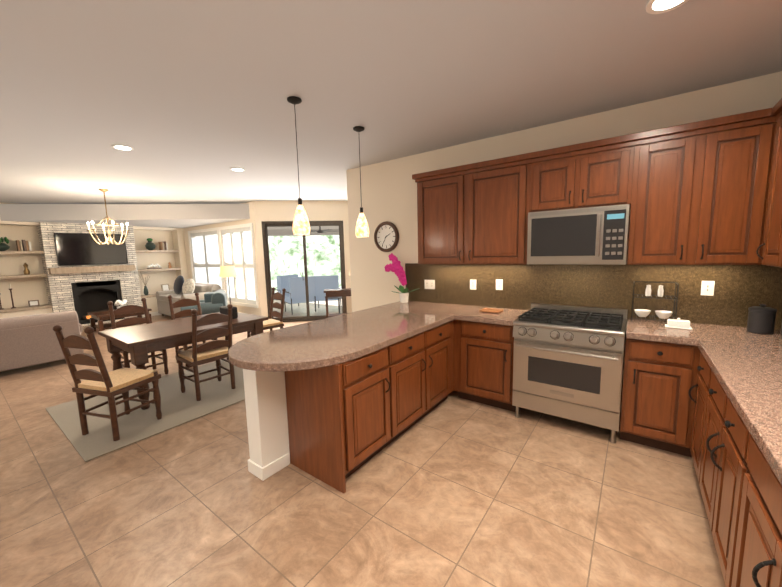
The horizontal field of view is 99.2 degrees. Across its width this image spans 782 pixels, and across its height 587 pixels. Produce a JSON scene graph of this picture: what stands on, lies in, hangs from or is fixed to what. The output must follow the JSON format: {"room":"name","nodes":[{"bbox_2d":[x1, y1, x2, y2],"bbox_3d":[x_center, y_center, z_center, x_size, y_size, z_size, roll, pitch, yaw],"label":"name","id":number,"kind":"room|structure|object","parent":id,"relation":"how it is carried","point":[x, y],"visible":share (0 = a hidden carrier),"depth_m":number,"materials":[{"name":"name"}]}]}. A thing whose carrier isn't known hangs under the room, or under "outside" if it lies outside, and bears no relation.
{"room":"kitchen","nodes":[
{"label":"kitchen","id":0,"kind":"room"},
{"bbox_2d":[37,222,142,325],"bbox_3d":[-7.194,-0.644,8.036,0.450,2.740,1.640,4,9,36],"label":"stone wall","id":1,"kind":"structure","parent":0,"point":[59,292],"depth_m":7.59,"materials":[{"name":"white stone"}]},
{"bbox_2d":[53,233,127,265],"bbox_3d":[-7.008,-1.042,7.829,0.045,0.730,1.260,4,9,36],"label":"tv","id":2,"kind":"object","parent":1,"relation":"attached to","point":[73,249],"visible":0.96,"depth_m":7.73,"materials":[{"name":"black plastic"}]},
{"bbox_2d":[48,265,135,274],"bbox_3d":[-6.954,-0.568,7.818,0.198,0.140,1.520,4,9,36],"label":"mantel shelf","id":3,"kind":"object","parent":1,"relation":"attached to","point":[72,270],"visible":1,"depth_m":7.69,"materials":[{"name":"brown wood"}]},
{"bbox_2d":[71,280,123,324],"bbox_3d":[-7.194,0.186,8.127,0.422,0.984,0.894,4,9,36],"label":"fireplace insert","id":4,"kind":"object","parent":1,"relation":"in","point":[93,296],"visible":0.71,"depth_m":8.14,"materials":[{"name":"metal"},{"name":"glass"}]},
{"bbox_2d":[0,202,187,318],"bbox_3d":[-8.354,-0.447,6.655,0.470,2.740,7.940,4,9,36],"label":"built-in shelves","id":5,"kind":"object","parent":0,"point":[25,290],"depth_m":7.46,"materials":[{"name":"beige paint"}]},
{"bbox_2d":[0,251,43,253],"bbox_3d":[-8.250,-0.807,6.634,0.378,0.055,1.804,4,9,36],"label":"shelf","id":6,"kind":"object","parent":5,"relation":"attached to","point":[21,252],"visible":0.96,"depth_m":6.99,"materials":[{"name":"brown wood"}]},
{"bbox_2d":[0,237,9,250],"bbox_3d":[-8.075,-1.021,6.856,0.280,0.304,0.284,4,9,36],"label":"potted plant","id":7,"kind":"object","parent":6,"relation":"on","point":[4,247],"visible":0.98,"depth_m":6.86,"materials":[{"name":"green plant"}]},
{"bbox_2d":[16,240,31,250],"bbox_3d":[-7.878,-1.028,7.134,0.170,0.240,0.198,4,9,36],"label":"books","id":8,"kind":"object","parent":6,"relation":"on","point":[22,245],"visible":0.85,"depth_m":7.08,"materials":[{"name":"brown paper"}]},
{"bbox_2d":[0,274,46,278],"bbox_3d":[-8.239,-0.311,6.695,0.378,0.055,1.804,4,9,36],"label":"shelf","id":9,"kind":"object","parent":5,"relation":"attached to","point":[21,276],"visible":0.96,"depth_m":7.01,"materials":[{"name":"brown wood"}]},
{"bbox_2d":[23,263,29,274],"bbox_3d":[-7.865,-0.539,7.170,0.100,0.260,0.100,4,9,36],"label":"statue","id":10,"kind":"object","parent":9,"relation":"on","point":[26,271],"visible":1,"depth_m":7.15,"materials":[{"name":"gold metal"}]},
{"bbox_2d":[0,304,51,312],"bbox_3d":[-8.222,0.382,6.781,0.378,0.055,1.804,4,9,36],"label":"shelf","id":11,"kind":"object","parent":5,"relation":"attached to","point":[6,310],"visible":0.96,"depth_m":7.12,"materials":[{"name":"brown wood"}]},
{"bbox_2d":[9,284,15,308],"bbox_3d":[-8.012,0.055,7.024,0.077,0.520,0.077,1,8,21],"label":"candlestick","id":12,"kind":"object","parent":11,"relation":"on","point":[10,289],"depth_m":7.02,"materials":[{"name":"brown wood"}]},
{"bbox_2d":[28,300,39,306],"bbox_3d":[-7.815,0.214,7.276,0.042,0.132,0.160,4,9,36],"label":"decorative frame","id":13,"kind":"object","parent":11,"relation":"on","point":[31,303],"visible":1,"depth_m":7.27,"materials":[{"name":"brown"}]},
{"bbox_2d":[141,294,155,297],"bbox_3d":[-6.407,0.037,9.232,0.378,0.055,1.044,4,9,36],"label":"shelf","id":14,"kind":"object","parent":5,"relation":"attached to","point":[148,296],"depth_m":8.89,"materials":[{"name":"brown wood"}]},
{"bbox_2d":[139,272,149,294],"bbox_3d":[-6.602,-0.268,8.922,0.166,0.630,0.246,4,9,36],"label":"vase","id":15,"kind":"object","parent":14,"relation":"on","point":[146,292],"visible":0.98,"depth_m":8.91,"materials":[{"name":"grey"}]},
{"bbox_2d":[161,284,169,290],"bbox_3d":[-6.313,-0.138,9.316,0.065,0.260,0.200,2,8,28],"label":"decorative frame","id":16,"kind":"object","parent":14,"relation":"on","point":[164,287],"visible":0.64,"depth_m":9.30,"materials":[{"name":"beige"}]},
{"bbox_2d":[143,311,161,316],"bbox_3d":[-6.217,0.513,9.253,0.015,0.100,1.200,4,9,36],"label":"baseboard","id":17,"kind":"structure","parent":5,"relation":"attached to","point":[154,313],"depth_m":8.99,"materials":[{"name":"white"}]},
{"bbox_2d":[136,250,178,252],"bbox_3d":[-6.435,-1.152,9.086,0.378,0.055,1.044,4,9,36],"label":"shelf","id":18,"kind":"object","parent":5,"relation":"attached to","point":[144,251],"visible":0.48,"depth_m":8.94,"materials":[{"name":"brown wood"}]},
{"bbox_2d":[145,238,155,249],"bbox_3d":[-6.503,-1.331,8.979,0.240,0.326,0.236,4,9,36],"label":"decorative vase","id":19,"kind":"object","parent":18,"relation":"on","point":[149,245],"visible":0.94,"depth_m":8.92,"materials":[{"name":"green ceramic"}]},
{"bbox_2d":[158,241,167,249],"bbox_3d":[-6.323,-1.323,9.233,0.170,0.240,0.156,4,9,36],"label":"books","id":20,"kind":"object","parent":18,"relation":"on","point":[163,245],"visible":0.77,"depth_m":9.18,"materials":[{"name":"brown paper"}]},
{"bbox_2d":[138,268,180,271],"bbox_3d":[-6.423,-0.656,9.147,0.378,0.055,1.044,4,9,36],"label":"shelf","id":21,"kind":"object","parent":5,"relation":"attached to","point":[144,270],"visible":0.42,"depth_m":9.00,"materials":[{"name":"brown wood"}]},
{"bbox_2d":[147,264,160,268],"bbox_3d":[-6.463,-0.745,9.070,0.140,0.139,0.307,4,9,36],"label":"coral","id":22,"kind":"object","parent":21,"relation":"on","point":[153,265],"visible":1,"depth_m":9.04,"materials":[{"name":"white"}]},
{"bbox_2d":[183,201,261,315],"bbox_3d":[-4.590,-0.790,8.716,4.070,2.740,0.120,4,9,36],"label":"wall","id":23,"kind":"structure","parent":0,"point":[249,310],"depth_m":7.93,"materials":[{"name":"beige paint"}]},
{"bbox_2d":[195,234,219,267],"bbox_3d":[-4.874,-0.760,9.018,1.640,1.860,0.010,4,9,36],"label":"window","id":24,"kind":"structure","parent":23,"relation":"in","point":[208,263],"depth_m":8.99,"materials":[{"name":"white"}]},
{"bbox_2d":[188,227,222,289],"bbox_3d":[-4.947,-0.746,8.920,1.700,1.920,0.070,4,9,36],"label":"window shutters","id":25,"kind":"object","parent":24,"relation":"attached to","point":[205,250],"visible":0.71,"depth_m":8.89,"materials":[{"name":"white wood"}]},
{"bbox_2d":[226,231,252,297],"bbox_3d":[-3.584,-0.674,8.075,1.440,1.860,0.010,4,9,36],"label":"window","id":26,"kind":"structure","parent":23,"relation":"in","point":[237,233],"depth_m":8.06,"materials":[{"name":"white"}]},
{"bbox_2d":[218,223,258,307],"bbox_3d":[-3.657,-0.661,7.977,1.500,1.920,0.070,4,9,36],"label":"window shutters","id":27,"kind":"object","parent":26,"relation":"attached to","point":[239,247],"visible":0.96,"depth_m":7.92,"materials":[{"name":"white wood"}]},
{"bbox_2d":[243,369,289,480],"bbox_3d":[-0.231,0.724,3.287,0.184,0.857,2.488,4,9,36],"label":"wall","id":28,"kind":"structure","parent":0,"point":[266,415],"depth_m":2.33,"materials":[{"name":"white paint"}]},
{"bbox_2d":[254,201,351,316],"bbox_3d":[-1.414,-0.748,7.765,3.200,2.740,0.120,-2,7,-9],"label":"wall","id":29,"kind":"structure","parent":0,"point":[314,210],"depth_m":7.52,"materials":[{"name":"beige paint"}]},
{"bbox_2d":[261,221,346,321],"bbox_3d":[-1.971,-0.506,7.702,1.800,2.300,0.110,-2,7,-9],"label":"door frame","id":30,"kind":"structure","parent":29,"relation":"attached to","point":[265,226],"depth_m":7.65,"materials":[{"name":"brown metal"}]},
{"bbox_2d":[0,300,725,586],"bbox_3d":[-2.900,1.128,4.441,12.300,0.100,10.500,4,9,36],"label":"floor","id":31,"kind":"structure","parent":0,"point":[452,490],"depth_m":2.03,"materials":[{"name":"tile"}]},
{"bbox_2d":[0,310,83,371],"bbox_3d":[-5.814,0.750,4.480,1.025,0.776,2.360,4,9,36],"label":"sofa","id":32,"kind":"object","parent":31,"relation":"on","point":[28,340],"visible":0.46,"depth_m":4.69,"materials":[{"name":"beige fabric"}]},
{"bbox_2d":[88,308,151,330],"bbox_3d":[-5.952,0.585,7.345,0.700,0.410,0.950,4,9,36],"label":"coffee table","id":33,"kind":"object","parent":31,"relation":"on","point":[100,316],"visible":0.5,"depth_m":7.08,"materials":[{"name":"brown wood"}]},
{"bbox_2d":[115,299,126,308],"bbox_3d":[-5.943,0.257,7.323,0.222,0.244,0.223,4,9,36],"label":"flowers","id":34,"kind":"object","parent":33,"relation":"on","point":[121,303],"visible":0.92,"depth_m":7.26,"materials":[{"name":"white plant"}]},
{"bbox_2d":[107,298,168,373],"bbox_3d":[-3.319,0.590,4.363,0.532,1.005,0.470,4,9,36],"label":"dining chair","id":35,"kind":"object","parent":31,"relation":"on","point":[127,309],"visible":0.56,"depth_m":4.41,"materials":[{"name":"brown wood"}]},
{"bbox_2d":[45,360,244,461],"bbox_3d":[-2.340,1.127,3.883,1.580,0.010,2.170,4,9,36],"label":"rug","id":36,"kind":"object","parent":31,"relation":"on","point":[178,407],"visible":0.64,"depth_m":3.36,"materials":[{"name":"grey carpet"}]},
{"bbox_2d":[53,325,161,440],"bbox_3d":[-2.492,0.730,2.971,0.470,1.005,0.532,1,7,16],"label":"dining chair","id":37,"kind":"object","parent":36,"relation":"on","point":[111,385],"visible":1,"depth_m":2.83,"materials":[{"name":"brown wood"}]},
{"bbox_2d":[98,312,267,409],"bbox_3d":[-2.461,0.728,4.123,1.000,0.725,1.520,4,9,36],"label":"dining table","id":38,"kind":"object","parent":36,"relation":"on","point":[138,343],"visible":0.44,"depth_m":3.69,"materials":[{"name":"brown wood"}]},
{"bbox_2d":[220,306,237,318],"bbox_3d":[-2.127,0.247,4.358,0.250,0.154,0.120,4,9,36],"label":"bag","id":39,"kind":"object","parent":38,"relation":"on","point":[223,309],"visible":0.48,"depth_m":4.30,"materials":[{"name":"black leather"}]},
{"bbox_2d":[175,304,235,400],"bbox_3d":[-2.083,0.622,3.765,0.546,1.005,0.485,4,9,36],"label":"dining chair","id":40,"kind":"object","parent":36,"relation":"on","point":[195,356],"visible":0.88,"depth_m":3.65,"materials":[{"name":"brown wood"}]},
{"bbox_2d":[156,282,220,317],"bbox_3d":[-5.270,0.181,8.664,1.760,0.856,0.925,4,9,36],"label":"loveseat","id":41,"kind":"object","parent":31,"relation":"on","point":[201,289],"visible":0.29,"depth_m":8.42,"materials":[{"name":"beige fabric"}]},
{"bbox_2d":[173,275,183,293],"bbox_3d":[-5.464,-0.222,8.566,0.500,0.483,0.198,4,9,36],"label":"pillow","id":42,"kind":"object","parent":41,"relation":"on","point":[178,284],"visible":0.98,"depth_m":8.46,"materials":[{"name":"grey fabric"}]},
{"bbox_2d":[182,279,194,293],"bbox_3d":[-4.991,-0.152,8.201,0.433,0.425,0.197,4,9,36],"label":"patterned pillow","id":43,"kind":"object","parent":41,"relation":"on","point":[188,286],"visible":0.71,"depth_m":8.12,"materials":[{"name":"beige fabric"}]},
{"bbox_2d":[168,292,217,365],"bbox_3d":[-2.917,0.514,4.905,0.546,1.005,0.485,4,9,36],"label":"dining chair","id":44,"kind":"object","parent":31,"relation":"on","point":[184,303],"visible":0.44,"depth_m":4.95,"materials":[{"name":"brown wood"}]},
{"bbox_2d":[180,289,227,317],"bbox_3d":[-3.928,0.369,7.049,0.825,0.816,0.860,-4,8,-23],"label":"armchair","id":45,"kind":"object","parent":31,"relation":"on","point":[213,302],"visible":0.35,"depth_m":6.76,"materials":[{"name":"grey fabric"}]},
{"bbox_2d":[219,266,236,303],"bbox_3d":[-3.808,0.014,7.849,0.400,1.320,0.400,4,9,36],"label":"floor lamp","id":46,"kind":"object","parent":31,"relation":"on","point":[228,271],"visible":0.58,"depth_m":7.65,"materials":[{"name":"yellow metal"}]},
{"bbox_2d":[247,287,285,337],"bbox_3d":[-2.030,0.427,5.439,0.470,1.005,0.532,5,10,44],"label":"dining chair","id":47,"kind":"object","parent":31,"relation":"on","point":[270,323],"visible":0.62,"depth_m":5.44,"materials":[{"name":"brown wood"}]},
{"bbox_2d":[324,288,350,317],"bbox_3d":[-1.017,0.285,7.399,0.900,0.760,0.360,-2,7,-9],"label":"console table","id":48,"kind":"object","parent":31,"relation":"on","point":[338,292],"visible":0.5,"depth_m":7.20,"materials":[{"name":"brown wood"}]},
{"bbox_2d":[284,343,399,492],"bbox_3d":[-0.360,0.824,2.503,0.556,0.858,0.600,4,9,36],"label":"base cabinet","id":49,"kind":"object","parent":31,"relation":"on","point":[347,419],"depth_m":2.27,"materials":[{"name":"brown wood"}]},
{"bbox_2d":[228,263,483,371],"bbox_3d":[-0.180,0.047,3.048,1.050,0.538,2.585,4,9,36],"label":"countertop","id":50,"kind":"structure","parent":49,"relation":"on","point":[342,338],"depth_m":2.88,"materials":[{"name":"stone"}]},
{"bbox_2d":[384,253,418,302],"bbox_3d":[0.105,-0.195,4.176,0.473,0.626,0.309,4,9,36],"label":"orchid","id":51,"kind":"object","parent":50,"relation":"on","point":[395,267],"visible":1,"depth_m":4.18,"materials":[{"name":"pink plant"}]},
{"bbox_2d":[424,280,434,288],"bbox_3d":[0.484,-0.114,4.172,0.145,0.116,0.008,4,9,36],"label":"electrical outlet","id":52,"kind":"object","parent":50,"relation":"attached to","point":[429,284],"visible":1,"depth_m":4.17,"materials":[{"name":"white plastic"}]},
{"bbox_2d":[470,279,475,289],"bbox_3d":[0.945,-0.103,3.832,0.075,0.116,0.008,4,9,36],"label":"electrical outlet","id":53,"kind":"object","parent":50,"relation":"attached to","point":[472,284],"visible":1,"depth_m":3.83,"materials":[{"name":"white plastic"}]},
{"bbox_2d":[479,308,503,312],"bbox_3d":[1.042,0.179,3.449,0.194,0.018,0.190,4,9,36],"label":"trivet","id":54,"kind":"object","parent":50,"relation":"on","point":[490,310],"visible":0.98,"depth_m":3.42,"materials":[{"name":"orange wood"}]},
{"bbox_2d":[396,329,431,434],"bbox_3d":[-0.069,0.768,2.895,0.556,0.858,0.666,4,9,36],"label":"base cabinet","id":55,"kind":"object","parent":31,"relation":"on","point":[415,351],"depth_m":2.80,"materials":[{"name":"brown wood"}]},
{"bbox_2d":[432,320,455,409],"bbox_3d":[0.242,0.709,3.315,0.556,0.858,0.668,4,9,36],"label":"base cabinet","id":56,"kind":"object","parent":31,"relation":"on","point":[444,335],"depth_m":3.21,"materials":[{"name":"brown wood"}]},
{"bbox_2d":[468,321,515,411],"bbox_3d":[1.100,0.671,3.459,0.518,0.858,0.628,4,9,36],"label":"base cabinet","id":57,"kind":"object","parent":31,"relation":"on","point":[490,346],"depth_m":3.19,"materials":[{"name":"brown wood"}]},
{"bbox_2d":[512,303,627,442],"bbox_3d":[1.596,0.652,2.997,0.810,0.984,0.733,4,9,36],"label":"range","id":58,"kind":"object","parent":31,"relation":"on","point":[568,362],"visible":1,"depth_m":2.75,"materials":[{"name":"silver metal"}]},
{"bbox_2d":[619,338,679,451],"bbox_3d":[2.146,0.740,2.694,0.428,0.858,0.628,4,9,36],"label":"base cabinet","id":59,"kind":"object","parent":31,"relation":"on","point":[651,368],"depth_m":2.47,"materials":[{"name":"brown wood"}]},
{"bbox_2d":[672,344,707,485],"bbox_3d":[2.190,0.831,1.953,0.722,0.858,0.568,4,9,36],"label":"base cabinet","id":60,"kind":"object","parent":31,"relation":"on","point":[692,386],"depth_m":2.33,"materials":[{"name":"brown wood"}]},
{"bbox_2d":[700,364,719,507],"bbox_3d":[1.968,0.881,1.591,0.646,0.858,0.556,4,9,36],"label":"base cabinet","id":61,"kind":"object","parent":31,"relation":"on","point":[713,383],"depth_m":1.85,"materials":[{"name":"brown wood"}]},
{"bbox_2d":[705,384,780,579],"bbox_3d":[1.752,0.922,1.298,0.646,0.858,0.448,4,9,36],"label":"base cabinet","id":62,"kind":"object","parent":31,"relation":"on","point":[734,449],"depth_m":1.47,"materials":[{"name":"brown wood"}]},
{"bbox_2d":[680,265,781,484],"bbox_3d":[1.365,0.296,0.726,0.665,0.538,4.597,4,9,36],"label":"countertop","id":63,"kind":"structure","parent":62,"relation":"on","point":[745,365],"depth_m":2.22,"materials":[{"name":"stone"}]},
{"bbox_2d":[631,281,678,321],"bbox_3d":[2.196,0.074,2.780,0.288,0.334,0.188,4,9,36],"label":"rack","id":64,"kind":"object","parent":63,"relation":"on","point":[662,314],"visible":0.94,"depth_m":2.77,"materials":[{"name":"black metal"}]},
{"bbox_2d":[665,318,692,329],"bbox_3d":[2.235,0.227,2.585,0.160,0.078,0.100,4,9,36],"label":"butter dish","id":65,"kind":"object","parent":63,"relation":"on","point":[677,323],"visible":1,"depth_m":2.56,"materials":[{"name":"white ceramic"}]},
{"bbox_2d":[701,281,714,295],"bbox_3d":[2.536,-0.042,2.663,0.075,0.116,0.008,4,9,36],"label":"electrical outlet","id":66,"kind":"object","parent":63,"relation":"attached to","point":[707,287],"visible":1,"depth_m":2.66,"materials":[{"name":"white plastic"}]},
{"bbox_2d":[747,304,776,333],"bbox_3d":[2.656,0.177,2.385,0.136,0.206,0.136,4,9,36],"label":"canister","id":67,"kind":"object","parent":63,"relation":"on","point":[761,318],"visible":1,"depth_m":2.34,"materials":[{"name":"grey metal"}]},
{"bbox_2d":[724,472,781,586],"bbox_3d":[1.376,1.092,0.799,0.646,0.660,0.968,4,9,36],"label":"base cabinet","id":68,"kind":"object","parent":31,"relation":"on","point":[755,550],"depth_m":1.12,"materials":[{"name":"brown wood"}]},
{"bbox_2d":[0,0,781,203],"bbox_3d":[-2.967,-1.690,4.094,12.300,0.100,10.500,4,9,36],"label":"ceiling","id":69,"kind":"structure","parent":0,"point":[187,101],"depth_m":2.31,"materials":[{"name":"grey paint"}]},
{"bbox_2d":[87,189,129,244],"bbox_3d":[-4.927,-1.324,5.773,0.608,0.944,0.532,4,9,36],"label":"chandelier","id":70,"kind":"object","parent":69,"relation":"hanging from","point":[109,240],"visible":1,"depth_m":5.77,"materials":[{"name":"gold metal"}]},
{"bbox_2d":[111,145,133,150],"bbox_3d":[-2.902,-1.577,3.599,0.190,0.006,0.190,4,9,36],"label":"recessed light","id":71,"kind":"object","parent":69,"relation":"in","point":[123,147],"visible":0.96,"depth_m":3.59,"materials":[{"name":"white"}]},
{"bbox_2d":[230,168,244,171],"bbox_3d":[-2.131,-1.721,4.623,0.190,0.006,0.190,4,9,36],"label":"recessed light","id":72,"kind":"object","parent":69,"relation":"in","point":[237,169],"visible":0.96,"depth_m":4.61,"materials":[{"name":"white"}]},
{"bbox_2d":[287,96,309,234],"bbox_3d":[-0.738,-0.992,2.642,0.140,1.034,0.140,4,9,36],"label":"pendant light","id":73,"kind":"object","parent":69,"relation":"hanging from","point":[301,225],"visible":1,"depth_m":2.64,"materials":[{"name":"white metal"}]},
{"bbox_2d":[353,126,368,236],"bbox_3d":[-0.298,-1.080,3.269,0.140,1.034,0.140,4,9,36],"label":"pendant light","id":74,"kind":"object","parent":69,"relation":"hanging from","point":[362,229],"visible":1,"depth_m":3.27,"materials":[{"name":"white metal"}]},
{"bbox_2d":[646,0,688,13],"bbox_3d":[1.364,-1.435,1.625,0.190,0.006,0.190,4,9,36],"label":"recessed light","id":75,"kind":"object","parent":69,"relation":"in","point":[657,6],"visible":1,"depth_m":1.66,"materials":[{"name":"white"}]},
{"bbox_2d":[346,71,781,405],"bbox_3d":[1.273,-0.307,3.666,4.588,2.740,0.120,4,9,36],"label":"wall","id":76,"kind":"structure","parent":0,"point":[387,191],"depth_m":3.75,"materials":[{"name":"beige paint"}]},
{"bbox_2d":[374,221,398,251],"bbox_3d":[-0.069,-0.765,4.493,0.410,0.410,0.038,4,9,36],"label":"wall clock","id":77,"kind":"object","parent":76,"relation":"attached to","point":[386,236],"visible":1,"depth_m":4.49,"materials":[{"name":"brown"}]},
{"bbox_2d":[412,170,467,263],"bbox_3d":[0.631,-0.823,3.783,0.600,0.966,0.328,4,9,36],"label":"upper cabinet","id":78,"kind":"object","parent":76,"relation":"attached to","point":[442,199],"depth_m":3.63,"materials":[{"name":"brown wood"}]},
{"bbox_2d":[464,158,531,263],"bbox_3d":[1.129,-0.790,3.420,0.634,0.966,0.328,4,9,36],"label":"upper cabinet","id":79,"kind":"object","parent":76,"relation":"attached to","point":[499,193],"depth_m":3.27,"materials":[{"name":"brown wood"}]},
{"bbox_2d":[496,279,502,289],"bbox_3d":[1.189,-0.097,3.653,0.075,0.116,0.008,4,9,36],"label":"electrical outlet","id":80,"kind":"object","parent":76,"relation":"attached to","point":[499,284],"visible":1,"depth_m":3.65,"materials":[{"name":"white plastic"}]},
{"bbox_2d":[532,150,579,211],"bbox_3d":[1.534,-1.002,3.090,0.386,0.484,0.328,4,9,36],"label":"upper cabinet","id":81,"kind":"object","parent":76,"relation":"attached to","point":[555,177],"depth_m":2.94,"materials":[{"name":"brown wood"}]},
{"bbox_2d":[576,138,635,207],"bbox_3d":[1.845,-0.981,2.862,0.386,0.484,0.328,4,9,36],"label":"upper cabinet","id":82,"kind":"object","parent":76,"relation":"attached to","point":[607,170],"depth_m":2.72,"materials":[{"name":"brown wood"}]},
{"bbox_2d":[527,204,630,264],"bbox_3d":[1.669,-0.506,2.991,0.760,0.475,0.433,4,9,36],"label":"microwave","id":83,"kind":"object","parent":82,"relation":"attached to","point":[590,236],"visible":1,"depth_m":2.82,"materials":[{"name":"silver metal"}]},
{"bbox_2d":[627,126,703,264],"bbox_3d":[2.162,-0.721,2.664,0.386,0.966,0.328,4,9,36],"label":"upper cabinet","id":84,"kind":"object","parent":76,"relation":"attached to","point":[665,206],"depth_m":2.52,"materials":[{"name":"brown wood"}]},
{"bbox_2d":[692,114,759,264],"bbox_3d":[2.466,-0.701,2.442,0.368,0.966,0.328,4,9,36],"label":"upper cabinet","id":85,"kind":"object","parent":76,"relation":"attached to","point":[707,192],"depth_m":2.33,"materials":[{"name":"brown wood"}]},
{"bbox_2d":[760,102,781,266],"bbox_3d":[2.479,-0.634,1.897,0.346,0.966,0.407,4,9,36],"label":"upper cabinet","id":86,"kind":"object","parent":76,"relation":"attached to","point":[772,228],"depth_m":2.07,"materials":[{"name":"brown wood"}]},
{"bbox_2d":[776,230,781,267],"bbox_3d":[2.231,-0.587,1.563,0.346,0.966,0.430,4,9,36],"label":"upper cabinet","id":87,"kind":"object","parent":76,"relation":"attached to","point":[780,230],"depth_m":1.93,"materials":[{"name":"brown wood"}]},
{"label":"outside","id":88,"kind":"structure","parent":0,"visible":0},
{"bbox_2d":[0,204,341,314],"bbox_3d":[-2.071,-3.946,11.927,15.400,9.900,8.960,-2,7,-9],"label":"wall","id":89,"kind":"structure","parent":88,"point":[286,255],"depth_m":8.55,"materials":[{"name":"beige paint"}]}
]}

